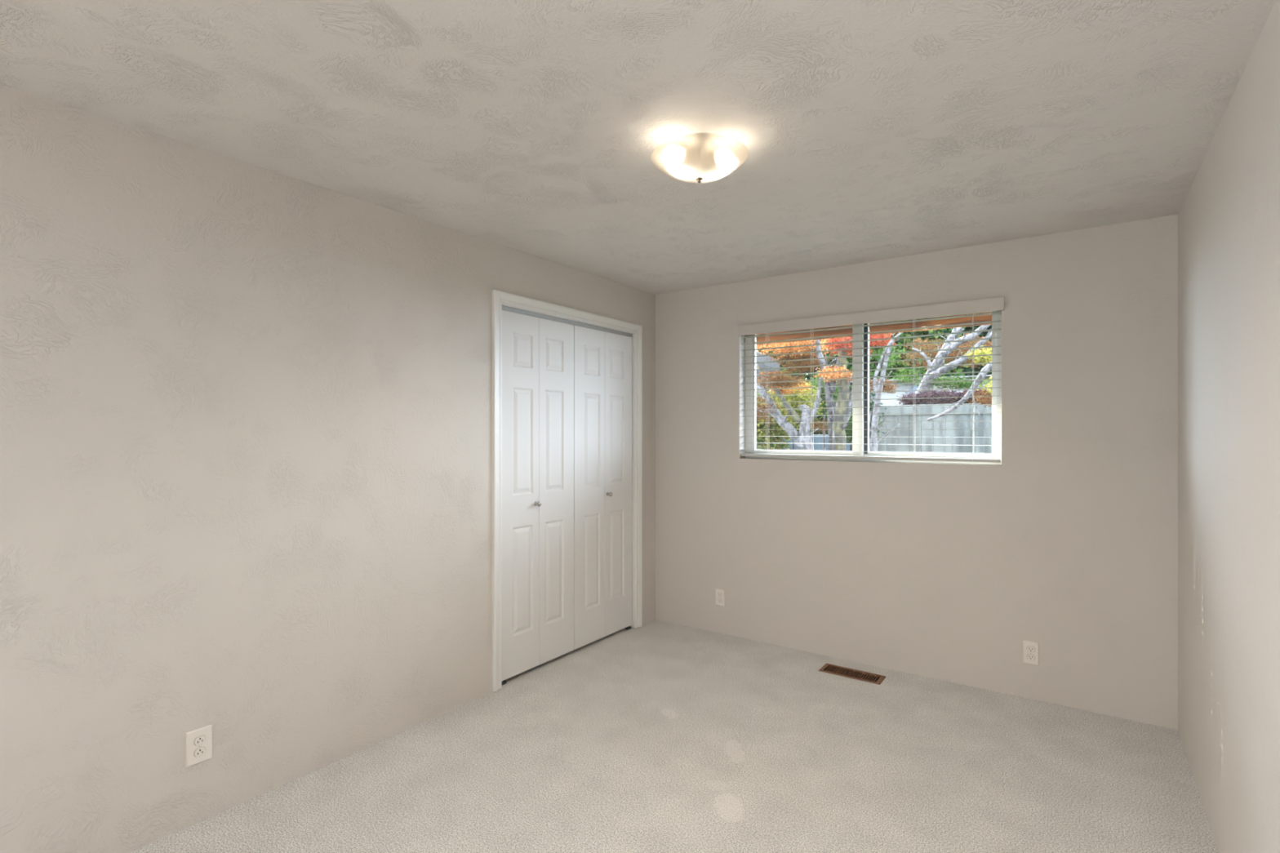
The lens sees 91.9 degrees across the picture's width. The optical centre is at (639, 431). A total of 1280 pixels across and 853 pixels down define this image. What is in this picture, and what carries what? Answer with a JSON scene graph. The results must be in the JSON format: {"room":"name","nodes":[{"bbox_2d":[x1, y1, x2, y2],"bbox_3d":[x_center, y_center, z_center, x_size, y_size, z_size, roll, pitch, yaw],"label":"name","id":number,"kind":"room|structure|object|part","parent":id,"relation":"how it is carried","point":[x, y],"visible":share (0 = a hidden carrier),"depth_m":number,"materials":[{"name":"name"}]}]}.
{"room":"empty bedroom","nodes":[
{"label":"empty bedroom","id":0,"kind":"room"},
{"bbox_2d":[0,83,655,852],"bbox_3d":[-1.317,0.190,2.678,0.140,2.400,4.750,0,0,35],"label":"wall","id":1,"kind":"structure","parent":0,"point":[246,409],"depth_m":2.25,"materials":[{"name":"grey paint"}]},
{"bbox_2d":[186,724,212,768],"bbox_3d":[-1.563,1.117,2.200,0.009,0.122,0.081,0,0,35],"label":"wall outlet","id":2,"kind":"object","parent":1,"relation":"attached to","point":[198,741],"visible":1,"depth_m":2.20,"materials":[{"name":"white plastic"}]},
{"bbox_2d":[193,735,205,746],"bbox_3d":[-1.562,1.097,2.199,0.001,0.029,0.037,0,0,35],"label":"receptacle","id":3,"kind":"object","parent":2,"relation":"attached to","point":[198,740],"depth_m":2.20,"materials":[{"name":"white plastic"}]},
{"bbox_2d":[193,746,205,757],"bbox_3d":[-1.562,1.137,2.199,0.001,0.029,0.037,0,0,35],"label":"receptacle","id":4,"kind":"object","parent":2,"relation":"attached to","point":[198,752],"depth_m":2.20,"materials":[{"name":"white plastic"}]},
{"bbox_2d":[502,310,573,684],"bbox_3d":[-0.585,0.363,3.617,0.072,2.052,0.604,0,0,35],"label":"door","id":5,"kind":"structure","parent":1,"relation":"in","point":[538,353],"depth_m":3.59,"materials":[{"name":"white paint"}]},
{"bbox_2d":[492,289,642,692],"bbox_3d":[-0.443,0.316,3.896,0.159,2.140,1.367,0,0,35],"label":"trim","id":6,"kind":"structure","parent":1,"relation":"attached to","point":[500,299],"depth_m":3.56,"materials":[{"name":"white paint"}]},
{"bbox_2d":[573,324,631,649],"bbox_3d":[-0.231,0.363,4.118,0.072,2.052,0.612,0,0,35],"label":"door","id":7,"kind":"structure","parent":1,"relation":"in","point":[602,360],"depth_m":4.09,"materials":[{"name":"white paint"}]},
{"bbox_2d":[0,0,1275,294],"bbox_3d":[-0.064,-1.070,1.791,3.209,0.120,5.030,0,0,35],"label":"ceiling","id":8,"kind":"structure","parent":0,"point":[870,130],"depth_m":1.93,"materials":[{"name":"grey paint"}]},
{"bbox_2d":[650,133,748,183],"bbox_3d":[0.205,-0.935,2.143,0.336,0.150,0.336,0,0,35],"label":"ceiling lamp","id":9,"kind":"object","parent":8,"relation":"attached to","point":[695,157],"visible":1,"depth_m":2.06,"materials":[{"name":"white glass"}]},
{"bbox_2d":[131,619,1218,852],"bbox_3d":[-0.064,1.450,1.791,3.209,0.120,5.030,0,0,35],"label":"floor","id":10,"kind":"structure","parent":0,"point":[656,736],"depth_m":2.54,"materials":[{"name":"carpet"}]},
{"bbox_2d":[817,662,885,684],"bbox_3d":[1.213,1.440,3.551,0.345,0.111,0.136,0,0,35],"label":"floor vent","id":11,"kind":"object","parent":10,"relation":"in","point":[867,677],"visible":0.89,"depth_m":3.55,"materials":[{"name":"brown metal"}]},
{"bbox_2d":[655,214,1177,729],"bbox_3d":[1.352,0.190,3.791,3.209,2.400,0.150,0,0,35],"label":"wall","id":12,"kind":"structure","parent":0,"point":[1068,545],"depth_m":3.36,"materials":[{"name":"grey paint"}]},
{"bbox_2d":[715,588,724,606],"bbox_3d":[0.549,1.143,4.261,0.070,0.117,0.009,0,0,35],"label":"wall outlet","id":13,"kind":"object","parent":12,"relation":"attached to","point":[720,593],"visible":1,"depth_m":4.26,"materials":[{"name":"white plastic"}]},
{"bbox_2d":[745,310,1001,465],"bbox_3d":[1.365,-0.261,3.833,1.532,0.886,0.062,0,0,35],"label":"window","id":14,"kind":"structure","parent":12,"relation":"in","point":[860,424],"depth_m":3.81,"materials":[{"name":"white plastic"}]},
{"bbox_3d":[1.071,-0.269,4.022,0.736,0.836,0.024,0,0,35],"label":"sash","id":15,"kind":"part","parent":14,"relation":"part of","materials":[{"name":"white plastic"}]},
{"bbox_2d":[737,296,1004,462],"bbox_3d":[1.314,-0.272,3.754,1.551,0.880,0.090,0,0,35],"label":"window blind","id":16,"kind":"object","parent":14,"relation":"attached to","point":[996,304],"visible":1,"depth_m":3.66,"materials":[{"name":"white plastic"}]},
{"bbox_3d":[1.091,-0.255,3.935,0.002,0.810,0.002,0,0,17],"label":"lift cord","id":17,"kind":"part","parent":16,"relation":"part of","materials":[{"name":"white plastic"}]},
{"bbox_3d":[1.321,0.159,3.772,1.520,0.018,0.048,0,0,35],"label":"rail","id":18,"kind":"part","parent":16,"relation":"part of","materials":[{"name":"white plastic"}]},
{"bbox_3d":[1.586,-0.246,3.585,0.002,0.828,0.052,0,0,35],"label":"ladder cord","id":19,"kind":"part","parent":16,"relation":"part of","materials":[{"name":"white fabric"}]},
{"bbox_3d":[1.833,-0.246,3.409,0.002,0.828,0.052,0,0,35],"label":"ladder cord","id":20,"kind":"part","parent":16,"relation":"part of","materials":[{"name":"white fabric"}]},
{"bbox_3d":[1.666,-0.269,3.636,0.742,0.836,0.025,0,0,35],"label":"sash","id":21,"kind":"part","parent":14,"relation":"part of","materials":[{"name":"white plastic"}]},
{"bbox_2d":[755,311,991,345],"bbox_3d":[1.634,-0.793,4.038,9.000,0.240,0.560,0,0,35],"label":"roof eave","id":22,"kind":"object","parent":12,"relation":"attached to","point":[984,317],"visible":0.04,"depth_m":4.24,"materials":[{"name":"brown wood"}]},
{"bbox_2d":[1022,640,1039,665],"bbox_3d":[2.028,1.150,3.214,0.070,0.117,0.009,0,0,35],"label":"wall outlet","id":23,"kind":"object","parent":12,"relation":"attached to","point":[1030,649],"visible":1,"depth_m":3.21,"materials":[{"name":"white plastic"}]},
{"bbox_2d":[1026,645,1035,652],"bbox_3d":[2.027,1.129,3.213,0.037,0.029,0.001,0,0,35],"label":"receptacle","id":24,"kind":"object","parent":23,"relation":"attached to","point":[1029,648],"depth_m":3.21,"materials":[{"name":"white plastic"}]},
{"bbox_2d":[1026,653,1035,660],"bbox_3d":[2.026,1.171,3.212,0.037,0.029,0.003,0,0,35],"label":"receptacle","id":25,"kind":"object","parent":23,"relation":"attached to","point":[1029,656],"depth_m":3.21,"materials":[{"name":"white plastic"}]},
{"bbox_2d":[1177,0,1279,852],"bbox_3d":[1.188,0.190,0.905,0.140,2.400,4.750,0,0,35],"label":"wall","id":26,"kind":"structure","parent":0,"point":[1228,217],"depth_m":1.86,"materials":[{"name":"grey paint"}]},
{"label":"outside","id":27,"kind":"structure","parent":0,"visible":0},
{"bbox_3d":[14.158,1.790,19.995,60.000,0.200,41.000,0,0,35],"label":"ground","id":28,"kind":"structure","parent":27,"visible":0},
{"bbox_2d":[755,350,779,449],"bbox_3d":[1.005,-0.219,10.438,2.329,3.819,4.518,0,0,9],"label":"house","id":29,"kind":"structure","parent":28,"relation":"on","point":[766,358],"depth_m":8.21,"materials":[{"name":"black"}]},
{"bbox_2d":[755,390,799,450],"bbox_3d":[1.585,0.606,7.693,0.972,2.317,0.803,0,0,35],"label":"shrub","id":30,"kind":"object","parent":28,"relation":"on","point":[775,429],"visible":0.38,"depth_m":7.56,"materials":[{"name":"green plant"}]},
{"bbox_2d":[757,342,813,395],"bbox_3d":[3.233,-2.584,21.600,6.587,9.163,5.903,0,0,3],"label":"tree","id":31,"kind":"object","parent":28,"relation":"on","point":[771,352],"visible":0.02,"depth_m":20.35,"materials":[{"name":"plant"}]},
{"bbox_2d":[755,339,835,451],"bbox_3d":[1.757,0.189,7.084,1.038,2.722,1.962,0,0,35],"label":"maple tree","id":32,"kind":"object","parent":28,"relation":"on","point":[804,428],"visible":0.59,"depth_m":6.87,"materials":[{"name":"orange plant"}]},
{"bbox_2d":[768,381,823,449],"bbox_3d":[2.341,0.688,9.577,0.953,3.014,0.944,0,0,1],"label":"shrub","id":33,"kind":"object","parent":28,"relation":"on","point":[797,397],"visible":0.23,"depth_m":9.40,"materials":[{"name":"yellow plant"}]},
{"bbox_2d":[768,435,849,452],"bbox_3d":[2.918,0.881,12.490,2.980,1.618,0.840,0,0,35],"label":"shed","id":34,"kind":"object","parent":28,"relation":"on","point":[819,438],"visible":0.04,"depth_m":11.70,"materials":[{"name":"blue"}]},
{"bbox_2d":[775,338,850,435],"bbox_3d":[7.137,-3.475,25.521,7.051,11.127,6.369,0,0,20],"label":"tree","id":35,"kind":"object","parent":28,"relation":"on","point":[808,377],"visible":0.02,"depth_m":24.57,"materials":[{"name":"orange plant"}]},
{"bbox_2d":[783,390,850,435],"bbox_3d":[3.025,-0.022,15.064,5.349,2.378,1.986,0,0,33],"label":"bush","id":36,"kind":"object","parent":28,"relation":"on","point":[820,417],"visible":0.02,"depth_m":13.97,"materials":[{"name":"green plant"}]},
{"bbox_2d":[803,371,839,450],"bbox_3d":[3.067,0.663,10.313,0.899,3.402,1.024,0,0,35],"label":"tree","id":37,"kind":"object","parent":28,"relation":"on","point":[815,382],"visible":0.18,"depth_m":10.23,"materials":[{"name":"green plant"}]},
{"bbox_2d":[826,410,852,452],"bbox_3d":[2.937,0.765,8.646,0.573,2.447,1.046,0,0,35],"label":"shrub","id":38,"kind":"object","parent":28,"relation":"on","point":[849,436],"visible":0.19,"depth_m":8.54,"materials":[{"name":"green plant"}]},
{"bbox_2d":[807,333,900,452],"bbox_3d":[2.281,0.359,6.996,1.206,3.123,1.706,0,0,35],"label":"tree","id":39,"kind":"object","parent":28,"relation":"on","point":[840,437],"visible":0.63,"depth_m":6.69,"materials":[{"name":"grey plant"}]},
{"bbox_2d":[845,390,886,451],"bbox_3d":[2.920,0.615,7.977,0.465,2.419,0.637,0,0,35],"label":"tree","id":40,"kind":"object","parent":28,"relation":"on","point":[873,394],"visible":0.13,"depth_m":7.90,"materials":[{"name":"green plant"}]},
{"bbox_2d":[869,332,904,451],"bbox_3d":[2.531,0.331,6.636,0.610,2.776,1.943,0,0,22],"label":"slender tree","id":41,"kind":"object","parent":28,"relation":"on","point":[873,437],"visible":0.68,"depth_m":6.15,"materials":[{"name":"grey plant"}]},
{"bbox_2d":[812,326,982,390],"bbox_3d":[6.862,-2.228,16.649,4.510,7.189,4.806,0,0,15],"label":"tree","id":42,"kind":"object","parent":28,"relation":"on","point":[872,366],"visible":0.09,"depth_m":15.63,"materials":[{"name":"green plant"}]},
{"bbox_2d":[849,374,991,454],"bbox_3d":[6.333,0.339,11.904,4.004,2.703,2.250,0,0,35],"label":"house","id":43,"kind":"structure","parent":28,"relation":"on","point":[905,387],"depth_m":11.74,"materials":[{"name":"grey"}]},
{"bbox_2d":[877,403,991,454],"bbox_3d":[5.329,0.673,6.825,5.250,2.034,0.140,0,0,35],"label":"fence","id":44,"kind":"object","parent":28,"relation":"on","point":[951,424],"visible":0.09,"depth_m":7.88,"materials":[{"name":"grey wood"}]},
{"bbox_3d":[5.283,-0.279,6.803,5.200,0.130,0.050,0,0,35],"label":"rail","id":45,"kind":"part","parent":44,"relation":"part of","materials":[{"name":"grey wood"}]},
{"bbox_2d":[890,324,991,415],"bbox_3d":[4.573,-0.228,9.014,1.874,2.891,2.130,0,0,-29],"label":"leaning tree","id":46,"kind":"object","parent":28,"relation":"on","point":[983,351],"visible":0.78,"depth_m":8.76,"materials":[{"name":"grey plant"}]},
{"bbox_2d":[896,386,991,404],"bbox_3d":[4.199,0.338,8.140,1.588,1.886,0.762,0,0,35],"label":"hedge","id":47,"kind":"object","parent":28,"relation":"on","point":[932,393],"visible":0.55,"depth_m":8.17,"materials":[{"name":"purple plant"}]},
{"bbox_2d":[927,361,991,430],"bbox_3d":[3.673,0.307,6.332,0.878,2.795,1.072,0,0,-15],"label":"tree","id":48,"kind":"object","parent":28,"relation":"on","point":[988,400],"visible":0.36,"depth_m":6.47,"materials":[{"name":"grey plant"}]},
{"bbox_2d":[946,324,991,375],"bbox_3d":[10.338,-2.779,19.770,5.122,8.763,5.139,0,0,-4],"label":"tree","id":49,"kind":"object","parent":28,"relation":"on","point":[966,328],"visible":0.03,"depth_m":18.44,"materials":[{"name":"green plant"}]}
]}

